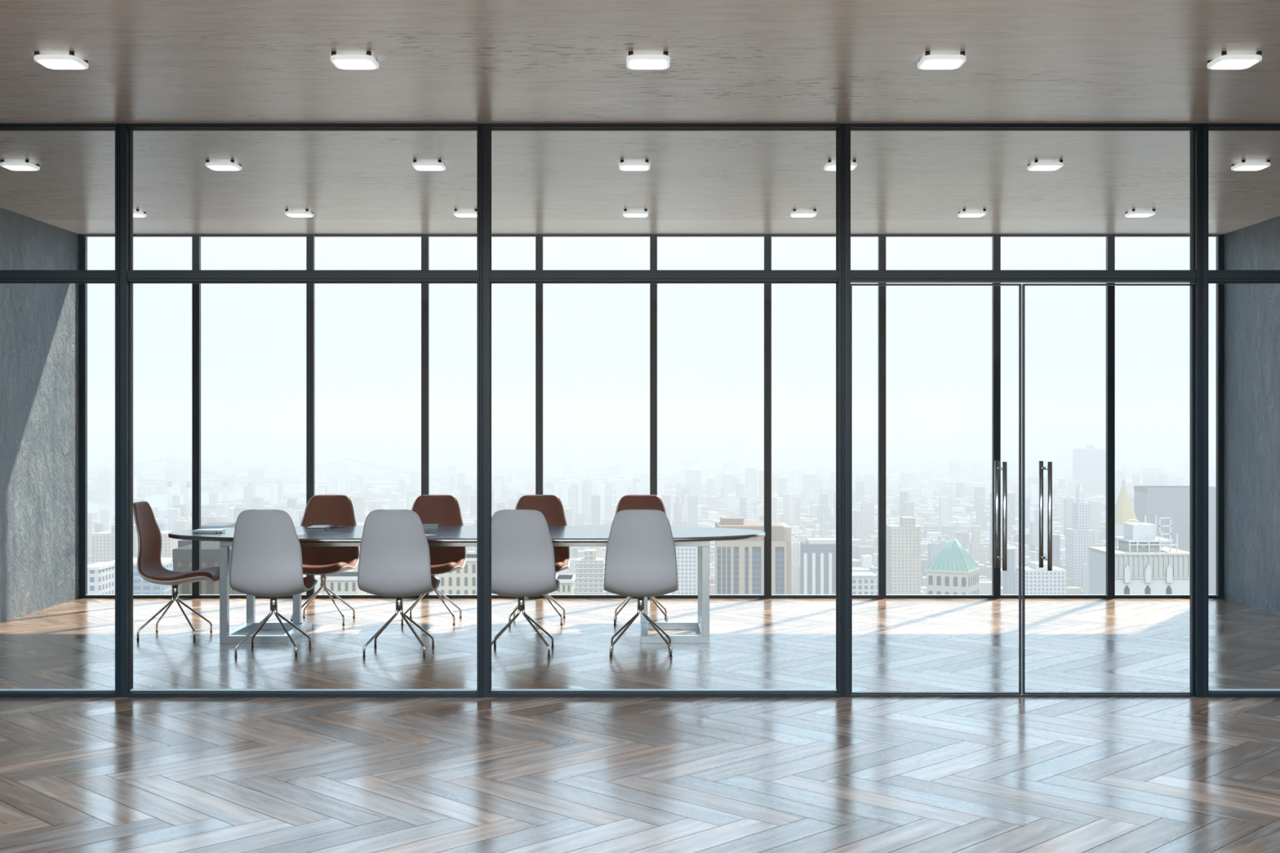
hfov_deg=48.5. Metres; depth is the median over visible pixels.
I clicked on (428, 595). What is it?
window
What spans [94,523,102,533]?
building
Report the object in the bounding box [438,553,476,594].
arcaded building
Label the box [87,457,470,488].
suspension bridge
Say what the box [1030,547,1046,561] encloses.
building
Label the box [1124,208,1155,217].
recessed light
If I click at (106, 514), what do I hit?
building
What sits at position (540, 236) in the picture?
window
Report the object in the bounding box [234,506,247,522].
building
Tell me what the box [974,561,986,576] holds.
building
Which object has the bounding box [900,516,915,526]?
rooftop structure
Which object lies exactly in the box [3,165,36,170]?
diffuser
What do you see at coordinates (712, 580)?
building
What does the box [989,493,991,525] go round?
building
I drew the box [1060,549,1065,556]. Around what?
building
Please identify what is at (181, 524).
building
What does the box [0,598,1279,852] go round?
floor
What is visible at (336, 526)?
pen
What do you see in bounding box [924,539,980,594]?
roofed building
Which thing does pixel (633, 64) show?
diffuser
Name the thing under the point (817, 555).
office tower
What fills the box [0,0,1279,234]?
ceiling
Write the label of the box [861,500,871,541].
building
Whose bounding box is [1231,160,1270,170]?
recessed light
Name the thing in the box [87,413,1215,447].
hills
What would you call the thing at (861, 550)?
building
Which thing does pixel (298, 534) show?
notebook
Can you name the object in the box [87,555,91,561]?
building
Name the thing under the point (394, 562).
chair
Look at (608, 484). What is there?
apartment tower
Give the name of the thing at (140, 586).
office block
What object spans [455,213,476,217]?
diffuser
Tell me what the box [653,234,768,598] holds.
window
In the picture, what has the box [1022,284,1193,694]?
door
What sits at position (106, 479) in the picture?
apartment block
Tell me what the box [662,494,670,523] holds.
building
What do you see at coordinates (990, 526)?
building
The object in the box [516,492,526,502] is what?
building
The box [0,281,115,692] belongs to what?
window
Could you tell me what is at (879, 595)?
window
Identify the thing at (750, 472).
apartment tower
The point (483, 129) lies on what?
column
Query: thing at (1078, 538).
stepped tower
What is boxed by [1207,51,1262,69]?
recessed light
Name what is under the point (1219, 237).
window
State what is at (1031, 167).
diffuser
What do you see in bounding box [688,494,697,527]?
building
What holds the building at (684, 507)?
on the ground
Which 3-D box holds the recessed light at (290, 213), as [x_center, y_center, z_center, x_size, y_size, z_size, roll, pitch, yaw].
[-2.650,-1.659,11.060,0.197,0.039,0.197,0,0,0]
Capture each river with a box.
[87,478,457,519]
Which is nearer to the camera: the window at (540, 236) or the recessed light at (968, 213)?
the recessed light at (968, 213)
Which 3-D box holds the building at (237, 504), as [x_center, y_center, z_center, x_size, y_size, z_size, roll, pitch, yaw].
[-884.501,216.648,3156.341,17.253,89.704,22.621,0,0,0]
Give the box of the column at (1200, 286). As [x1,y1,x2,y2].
[1189,123,1208,697]
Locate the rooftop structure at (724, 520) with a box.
[720,516,743,524]
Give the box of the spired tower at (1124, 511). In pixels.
[1115,478,1137,546]
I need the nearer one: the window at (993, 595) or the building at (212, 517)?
the window at (993, 595)
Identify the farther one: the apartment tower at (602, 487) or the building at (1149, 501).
the apartment tower at (602, 487)
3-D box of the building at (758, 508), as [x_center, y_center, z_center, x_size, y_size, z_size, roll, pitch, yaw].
[266.596,220.213,3189.707,19.582,82.575,22.257,0,0,0]
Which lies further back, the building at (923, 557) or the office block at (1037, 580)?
the building at (923, 557)
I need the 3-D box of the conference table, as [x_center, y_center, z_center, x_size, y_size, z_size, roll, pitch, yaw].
[-1.234,1.127,10.190,4.261,0.746,1.226,0,0,0]
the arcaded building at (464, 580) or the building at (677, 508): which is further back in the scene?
the building at (677, 508)
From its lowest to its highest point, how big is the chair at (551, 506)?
0.963 m
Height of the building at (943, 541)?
49.370 m
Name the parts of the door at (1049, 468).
handle, handle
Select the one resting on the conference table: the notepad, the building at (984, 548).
the notepad
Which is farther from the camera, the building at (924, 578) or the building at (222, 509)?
the building at (222, 509)
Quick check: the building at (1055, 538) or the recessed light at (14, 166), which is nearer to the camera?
the recessed light at (14, 166)
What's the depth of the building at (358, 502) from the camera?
3521.73 m
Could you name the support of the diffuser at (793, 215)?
attached to the recessed light at (813, 213)
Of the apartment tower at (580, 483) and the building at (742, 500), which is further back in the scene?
the apartment tower at (580, 483)
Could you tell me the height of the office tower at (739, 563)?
202.125 m
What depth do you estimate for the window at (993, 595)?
12.40 m
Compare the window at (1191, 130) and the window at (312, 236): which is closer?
the window at (1191, 130)
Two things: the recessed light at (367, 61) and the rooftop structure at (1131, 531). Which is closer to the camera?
the recessed light at (367, 61)
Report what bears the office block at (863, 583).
on the ground
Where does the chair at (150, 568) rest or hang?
on the floor
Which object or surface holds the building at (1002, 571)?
on the ground
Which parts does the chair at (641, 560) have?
leg, leg, leg, leg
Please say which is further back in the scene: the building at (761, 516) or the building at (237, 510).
the building at (237, 510)
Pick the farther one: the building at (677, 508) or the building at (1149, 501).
the building at (677, 508)
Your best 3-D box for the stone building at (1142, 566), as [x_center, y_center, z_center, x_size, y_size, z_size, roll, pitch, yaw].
[163.088,145.399,463.825,26.177,232.201,25.150,0,0,0]
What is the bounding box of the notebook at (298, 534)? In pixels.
[296,533,305,536]
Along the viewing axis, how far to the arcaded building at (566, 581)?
639.95 m
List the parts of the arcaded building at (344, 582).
cornice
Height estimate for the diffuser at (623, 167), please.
0.009 m
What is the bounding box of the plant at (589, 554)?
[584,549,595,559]
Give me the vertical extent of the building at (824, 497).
93.341 m
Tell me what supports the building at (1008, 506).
on the ground
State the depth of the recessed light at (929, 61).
6.39 m
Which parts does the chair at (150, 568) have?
leg, leg, leg, leg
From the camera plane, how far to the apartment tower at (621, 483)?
3599.97 m
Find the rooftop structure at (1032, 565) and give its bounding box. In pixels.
[1028,561,1047,569]
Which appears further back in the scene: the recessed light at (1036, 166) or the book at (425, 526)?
the book at (425, 526)
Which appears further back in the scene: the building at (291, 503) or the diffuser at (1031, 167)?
the building at (291, 503)
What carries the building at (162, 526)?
on the ground
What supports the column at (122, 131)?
on the floor
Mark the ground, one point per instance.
(407, 481)
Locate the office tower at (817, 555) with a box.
[800,537,835,594]
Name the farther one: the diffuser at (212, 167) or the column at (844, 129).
the diffuser at (212, 167)
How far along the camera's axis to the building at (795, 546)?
1992.95 m
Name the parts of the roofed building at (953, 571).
cornice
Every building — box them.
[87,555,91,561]
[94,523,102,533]
[99,506,113,531]
[133,497,144,524]
[157,523,164,530]
[168,508,180,530]
[174,503,186,519]
[174,517,190,530]
[200,515,206,524]
[205,513,220,523]
[216,503,228,515]
[220,515,228,522]
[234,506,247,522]
[235,503,246,506]
[252,495,264,509]
[284,507,295,526]
[287,498,296,526]
[298,510,304,526]
[318,571,366,594]
[352,496,364,523]
[368,501,381,512]
[390,493,399,509]
[408,497,417,510]
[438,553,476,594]
[474,519,476,553]
[496,500,506,510]
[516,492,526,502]
[555,574,575,594]
[564,507,572,556]
[591,493,599,525]
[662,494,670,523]
[673,496,681,526]
[682,495,688,520]
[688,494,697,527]
[709,574,715,583]
[710,543,715,554]
[711,557,715,570]
[739,494,746,521]
[754,506,761,521]
[759,514,764,521]
[782,493,793,522]
[791,538,799,594]
[795,532,806,542]
[798,565,799,594]
[817,493,831,523]
[819,504,827,537]
[852,509,857,538]
[852,568,869,572]
[854,511,861,539]
[857,546,873,559]
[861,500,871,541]
[885,518,893,524]
[899,491,907,524]
[905,502,914,517]
[920,543,928,554]
[920,559,928,576]
[920,574,922,586]
[921,551,928,559]
[922,576,926,586]
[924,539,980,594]
[928,539,940,565]
[936,538,947,550]
[938,496,948,533]
[956,529,968,549]
[968,525,983,564]
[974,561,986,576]
[976,497,986,531]
[980,540,989,557]
[983,547,985,564]
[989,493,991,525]
[989,525,1002,567]
[1000,505,1010,542]
[1000,568,1015,586]
[1001,546,1018,569]
[1003,548,1015,594]
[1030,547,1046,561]
[1034,509,1047,552]
[1052,533,1060,568]
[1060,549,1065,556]
[1060,555,1065,564]
[1063,495,1074,536]
[1083,549,1088,594]
[1087,515,1189,594]
[1088,500,1101,530]
[1133,485,1215,594]
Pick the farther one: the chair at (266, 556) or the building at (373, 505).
the building at (373, 505)
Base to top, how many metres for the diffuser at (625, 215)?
0.009 m
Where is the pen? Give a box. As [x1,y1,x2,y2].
[328,525,342,528]
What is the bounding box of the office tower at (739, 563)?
[715,516,791,594]
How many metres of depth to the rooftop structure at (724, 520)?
916.91 m
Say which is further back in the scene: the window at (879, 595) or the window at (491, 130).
the window at (879, 595)
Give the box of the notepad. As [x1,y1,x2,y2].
[306,524,333,528]
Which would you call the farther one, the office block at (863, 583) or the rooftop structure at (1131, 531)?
the office block at (863, 583)
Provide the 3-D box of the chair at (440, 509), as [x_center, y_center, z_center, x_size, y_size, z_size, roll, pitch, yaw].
[-1.599,1.018,10.905,0.491,0.963,0.592,0,0,0]
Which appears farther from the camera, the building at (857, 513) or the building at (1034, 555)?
the building at (857, 513)
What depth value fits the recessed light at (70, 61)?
6.40 m
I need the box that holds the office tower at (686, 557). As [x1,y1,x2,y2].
[674,546,697,594]
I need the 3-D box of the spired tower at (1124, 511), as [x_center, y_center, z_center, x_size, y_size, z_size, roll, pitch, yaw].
[517.222,158.305,1520.000,27.579,206.391,27.578,0,0,0]
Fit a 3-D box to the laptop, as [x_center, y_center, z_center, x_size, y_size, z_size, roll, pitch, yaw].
[-3.065,0.744,10.120,0.195,0.020,0.150,0,0,0]
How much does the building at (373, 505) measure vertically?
73.336 m
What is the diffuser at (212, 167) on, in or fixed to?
attached to the recessed light at (215, 166)
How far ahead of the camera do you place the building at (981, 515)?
3107.92 m
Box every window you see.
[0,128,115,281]
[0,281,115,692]
[79,234,195,598]
[127,128,477,281]
[128,281,477,692]
[195,234,310,598]
[310,234,424,598]
[424,234,538,598]
[488,128,838,281]
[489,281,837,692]
[538,234,653,598]
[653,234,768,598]
[768,234,882,598]
[850,128,1196,283]
[882,234,996,598]
[996,234,1111,598]
[1111,234,1223,598]
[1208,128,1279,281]
[1208,281,1279,692]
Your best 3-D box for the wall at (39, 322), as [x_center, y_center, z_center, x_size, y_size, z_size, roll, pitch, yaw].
[-5.043,-0.088,4.760,0.300,3.179,15.520,0,0,0]
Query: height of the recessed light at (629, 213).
0.039 m
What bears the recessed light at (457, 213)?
in the ceiling
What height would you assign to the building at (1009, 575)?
110.657 m
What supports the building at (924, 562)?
on the ground
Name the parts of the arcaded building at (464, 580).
cornice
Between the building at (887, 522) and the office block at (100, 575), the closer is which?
the office block at (100, 575)
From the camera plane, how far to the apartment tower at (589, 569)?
1100.08 m
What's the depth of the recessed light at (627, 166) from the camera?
8.95 m
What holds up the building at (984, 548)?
on the ground
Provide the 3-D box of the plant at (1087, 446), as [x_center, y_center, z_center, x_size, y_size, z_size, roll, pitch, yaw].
[1659.681,74.592,5245.000,21.453,14.000,30.000,0,0,0]
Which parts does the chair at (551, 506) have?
leg, leg, leg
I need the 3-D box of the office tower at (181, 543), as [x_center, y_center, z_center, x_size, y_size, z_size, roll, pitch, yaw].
[-127.704,145.627,433.000,17.520,231.746,26.000,0,0,0]
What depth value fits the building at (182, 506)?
2750.77 m
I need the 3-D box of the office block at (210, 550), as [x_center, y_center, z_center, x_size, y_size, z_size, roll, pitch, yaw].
[-113.988,146.705,383.000,15.010,229.591,27.000,0,0,0]
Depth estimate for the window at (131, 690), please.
7.91 m
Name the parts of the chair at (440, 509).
leg, leg, leg, leg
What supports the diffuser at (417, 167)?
attached to the recessed light at (420, 166)
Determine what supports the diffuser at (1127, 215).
attached to the recessed light at (1138, 213)
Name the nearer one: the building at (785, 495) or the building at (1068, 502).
the building at (1068, 502)
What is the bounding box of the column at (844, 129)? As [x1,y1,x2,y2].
[837,123,850,697]
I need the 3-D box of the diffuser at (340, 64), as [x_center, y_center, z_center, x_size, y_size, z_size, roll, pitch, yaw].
[-1.292,-1.643,6.445,0.169,0.009,0.169,0,0,0]
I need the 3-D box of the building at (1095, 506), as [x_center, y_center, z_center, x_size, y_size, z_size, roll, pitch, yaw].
[997.386,212.409,3121.587,20.872,98.181,24.284,0,0,0]
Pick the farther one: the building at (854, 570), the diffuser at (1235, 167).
the building at (854, 570)
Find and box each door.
[850,284,1021,694]
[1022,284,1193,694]
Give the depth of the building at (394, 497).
3074.71 m
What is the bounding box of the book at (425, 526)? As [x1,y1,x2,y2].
[422,524,438,528]
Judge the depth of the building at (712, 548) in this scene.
2635.08 m
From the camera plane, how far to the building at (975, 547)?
2279.36 m
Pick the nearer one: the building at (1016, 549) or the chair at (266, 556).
the chair at (266, 556)
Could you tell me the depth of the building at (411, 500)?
3073.21 m
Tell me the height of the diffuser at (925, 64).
0.009 m
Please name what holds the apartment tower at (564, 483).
on the ground
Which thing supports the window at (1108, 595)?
on the floor
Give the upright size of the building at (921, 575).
45.958 m
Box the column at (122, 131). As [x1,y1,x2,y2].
[115,123,133,697]
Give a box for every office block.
[87,562,115,594]
[91,524,181,564]
[107,557,173,594]
[172,541,244,594]
[852,572,877,594]
[1015,561,1066,594]
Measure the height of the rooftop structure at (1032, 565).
6.000 m
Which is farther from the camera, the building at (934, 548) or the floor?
the building at (934, 548)
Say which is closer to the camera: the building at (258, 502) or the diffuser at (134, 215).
the diffuser at (134, 215)
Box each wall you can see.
[0,207,79,622]
[1223,215,1279,614]
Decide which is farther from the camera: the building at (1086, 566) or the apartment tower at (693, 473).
the apartment tower at (693, 473)
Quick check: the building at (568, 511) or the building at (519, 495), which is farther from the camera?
the building at (519, 495)
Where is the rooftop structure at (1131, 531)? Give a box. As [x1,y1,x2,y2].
[1123,522,1155,539]
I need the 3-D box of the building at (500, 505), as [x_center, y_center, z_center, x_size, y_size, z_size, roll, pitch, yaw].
[-322.192,216.244,3300.870,21.445,90.511,20.254,0,0,0]
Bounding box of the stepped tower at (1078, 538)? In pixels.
[1065,483,1094,589]
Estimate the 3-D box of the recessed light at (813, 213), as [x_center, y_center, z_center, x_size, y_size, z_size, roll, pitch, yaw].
[1.272,-1.659,11.060,0.197,0.039,0.197,0,0,0]
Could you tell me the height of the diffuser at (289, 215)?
0.009 m
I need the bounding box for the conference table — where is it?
[168,525,764,644]
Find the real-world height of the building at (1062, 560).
46.922 m
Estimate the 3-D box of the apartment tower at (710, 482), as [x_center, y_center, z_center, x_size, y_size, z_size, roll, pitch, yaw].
[230.616,210.751,4630.000,24.646,101.499,60.000,0,0,0]
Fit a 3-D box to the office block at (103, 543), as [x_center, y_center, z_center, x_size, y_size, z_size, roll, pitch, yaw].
[-537.313,183.294,1520.000,82.664,156.412,40.000,0,0,0]
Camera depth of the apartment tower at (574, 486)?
3599.97 m
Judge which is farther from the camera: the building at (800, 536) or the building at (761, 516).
the building at (761, 516)
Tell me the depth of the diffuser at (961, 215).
11.04 m
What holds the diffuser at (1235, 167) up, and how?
attached to the recessed light at (1243, 166)
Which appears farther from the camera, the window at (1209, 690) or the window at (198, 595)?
the window at (198, 595)
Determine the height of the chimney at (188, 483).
116.288 m
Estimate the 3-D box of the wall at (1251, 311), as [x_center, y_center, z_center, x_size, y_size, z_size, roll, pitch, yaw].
[5.242,-0.088,4.760,0.300,3.179,15.520,0,0,0]
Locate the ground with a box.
[87,453,1215,504]
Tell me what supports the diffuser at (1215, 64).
attached to the recessed light at (1225, 61)
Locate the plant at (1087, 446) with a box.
[1085,444,1093,448]
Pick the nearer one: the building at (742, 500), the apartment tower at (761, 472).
the building at (742, 500)
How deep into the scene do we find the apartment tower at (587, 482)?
3599.97 m
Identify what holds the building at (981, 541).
on the ground
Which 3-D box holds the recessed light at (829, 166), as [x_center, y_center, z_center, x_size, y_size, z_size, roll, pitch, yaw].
[1.272,-1.659,9.030,0.197,0.039,0.197,0,0,0]
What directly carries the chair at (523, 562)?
on the floor
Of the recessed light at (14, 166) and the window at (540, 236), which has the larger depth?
the window at (540, 236)
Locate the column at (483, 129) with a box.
[477,123,489,697]
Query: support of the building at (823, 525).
on the ground
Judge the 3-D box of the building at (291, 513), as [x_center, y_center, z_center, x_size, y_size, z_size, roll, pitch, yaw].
[-740.762,216.874,3013.657,18.610,89.252,17.381,0,0,0]
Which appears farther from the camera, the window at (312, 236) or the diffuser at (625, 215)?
the window at (312, 236)
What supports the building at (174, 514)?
on the ground
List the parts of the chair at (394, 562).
leg, leg, leg, leg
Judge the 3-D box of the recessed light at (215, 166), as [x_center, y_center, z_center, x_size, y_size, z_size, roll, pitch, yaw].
[-2.644,-1.659,9.030,0.197,0.039,0.197,0,0,0]
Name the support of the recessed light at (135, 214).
in the ceiling
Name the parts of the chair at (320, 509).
leg, leg, leg, leg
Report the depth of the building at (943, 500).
3070.96 m
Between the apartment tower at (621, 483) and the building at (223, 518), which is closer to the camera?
the building at (223, 518)
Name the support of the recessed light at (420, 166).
in the ceiling
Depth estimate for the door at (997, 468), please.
7.91 m
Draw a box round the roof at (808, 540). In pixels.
[805,537,835,544]
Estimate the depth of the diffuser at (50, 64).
6.43 m
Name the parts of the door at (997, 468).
handle, handle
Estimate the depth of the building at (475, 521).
2385.83 m
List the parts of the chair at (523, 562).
leg, leg, leg, leg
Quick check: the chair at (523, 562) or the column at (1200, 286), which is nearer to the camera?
the column at (1200, 286)
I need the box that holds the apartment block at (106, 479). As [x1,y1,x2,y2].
[97,468,115,502]
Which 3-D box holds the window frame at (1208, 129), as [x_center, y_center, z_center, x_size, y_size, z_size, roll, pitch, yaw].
[4.087,-1.230,7.920,1.879,0.852,0.092,0,0,0]
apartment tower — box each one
[560,476,568,503]
[570,480,577,524]
[574,549,604,594]
[577,478,582,513]
[583,475,591,519]
[599,481,605,522]
[606,479,611,519]
[616,475,626,506]
[686,466,701,496]
[706,475,715,504]
[722,471,733,504]
[745,464,756,500]
[759,467,764,500]
[803,471,816,504]
[885,516,920,594]
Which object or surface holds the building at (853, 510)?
on the ground
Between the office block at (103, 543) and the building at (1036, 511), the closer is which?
the office block at (103, 543)
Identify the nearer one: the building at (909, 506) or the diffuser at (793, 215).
the diffuser at (793, 215)
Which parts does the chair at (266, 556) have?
leg, leg, leg, leg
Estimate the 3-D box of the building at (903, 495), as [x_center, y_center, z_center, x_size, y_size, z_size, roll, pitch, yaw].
[591.230,203.978,3185.826,14.663,115.044,18.245,0,0,0]
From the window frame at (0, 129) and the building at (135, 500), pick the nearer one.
the window frame at (0, 129)
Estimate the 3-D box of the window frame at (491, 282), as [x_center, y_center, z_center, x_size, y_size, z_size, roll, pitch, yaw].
[0.133,0.336,7.920,1.933,2.280,0.030,0,0,0]
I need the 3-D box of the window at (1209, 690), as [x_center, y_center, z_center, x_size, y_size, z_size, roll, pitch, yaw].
[4.087,0.336,7.920,1.879,2.280,0.030,0,0,0]
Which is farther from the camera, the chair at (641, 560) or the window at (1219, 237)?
the window at (1219, 237)
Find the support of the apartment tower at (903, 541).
on the ground
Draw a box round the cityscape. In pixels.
[87,439,1215,594]
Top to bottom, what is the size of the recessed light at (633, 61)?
0.039 m
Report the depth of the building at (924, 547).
2603.11 m
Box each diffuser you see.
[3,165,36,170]
[37,59,84,69]
[133,213,144,217]
[208,165,239,170]
[286,213,311,217]
[333,59,375,69]
[414,165,443,170]
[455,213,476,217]
[621,165,648,170]
[624,213,646,217]
[629,59,666,69]
[791,213,815,217]
[826,165,854,170]
[920,59,962,69]
[960,213,984,217]
[1029,165,1061,170]
[1126,213,1153,217]
[1210,59,1257,69]
[1233,165,1267,170]
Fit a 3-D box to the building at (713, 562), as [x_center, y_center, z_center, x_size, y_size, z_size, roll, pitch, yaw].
[132.686,241.748,2397.154,22.332,39.505,19.930,0,0,0]
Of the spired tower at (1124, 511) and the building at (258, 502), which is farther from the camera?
the building at (258, 502)
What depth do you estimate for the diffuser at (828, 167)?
9.01 m
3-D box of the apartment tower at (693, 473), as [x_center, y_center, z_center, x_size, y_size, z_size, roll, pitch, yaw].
[174.282,196.667,4630.000,45.771,129.666,60.000,0,0,0]
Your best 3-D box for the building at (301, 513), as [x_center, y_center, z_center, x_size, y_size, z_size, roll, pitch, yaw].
[-718.045,220.699,3049.826,20.276,81.602,25.215,0,0,0]
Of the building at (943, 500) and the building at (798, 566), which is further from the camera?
the building at (943, 500)
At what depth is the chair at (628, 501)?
11.16 m
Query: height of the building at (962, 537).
72.050 m
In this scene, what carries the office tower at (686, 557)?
on the ground
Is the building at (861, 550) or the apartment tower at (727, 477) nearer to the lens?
the building at (861, 550)
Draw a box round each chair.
[133,501,219,640]
[229,509,317,657]
[290,494,359,625]
[357,509,439,657]
[400,494,466,625]
[491,509,559,657]
[508,494,569,625]
[604,509,678,657]
[613,494,667,625]
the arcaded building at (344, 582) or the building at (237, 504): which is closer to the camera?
the arcaded building at (344, 582)
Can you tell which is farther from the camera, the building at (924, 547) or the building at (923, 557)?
the building at (924, 547)
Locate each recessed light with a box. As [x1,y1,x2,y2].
[0,160,39,170]
[34,51,88,69]
[133,208,146,217]
[204,160,241,170]
[284,208,313,217]
[330,51,378,69]
[412,160,445,170]
[453,208,476,217]
[618,160,649,170]
[622,208,648,217]
[626,51,670,69]
[790,208,817,217]
[823,160,857,170]
[917,51,966,69]
[957,208,986,217]
[1026,160,1063,170]
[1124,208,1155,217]
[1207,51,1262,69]
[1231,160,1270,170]
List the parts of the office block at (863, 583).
cornice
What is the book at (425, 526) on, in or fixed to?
on the conference table
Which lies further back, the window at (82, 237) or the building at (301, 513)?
the building at (301, 513)
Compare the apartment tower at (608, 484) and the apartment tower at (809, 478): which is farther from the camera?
the apartment tower at (809, 478)
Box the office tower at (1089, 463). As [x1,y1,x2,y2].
[1072,444,1106,493]
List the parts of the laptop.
lid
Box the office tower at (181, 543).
[177,522,235,547]
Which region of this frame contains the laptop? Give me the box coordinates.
[192,528,225,533]
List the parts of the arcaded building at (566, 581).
cornice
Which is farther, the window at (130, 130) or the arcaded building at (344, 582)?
the arcaded building at (344, 582)
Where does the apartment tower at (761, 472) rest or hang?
on the ground
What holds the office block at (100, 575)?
on the ground

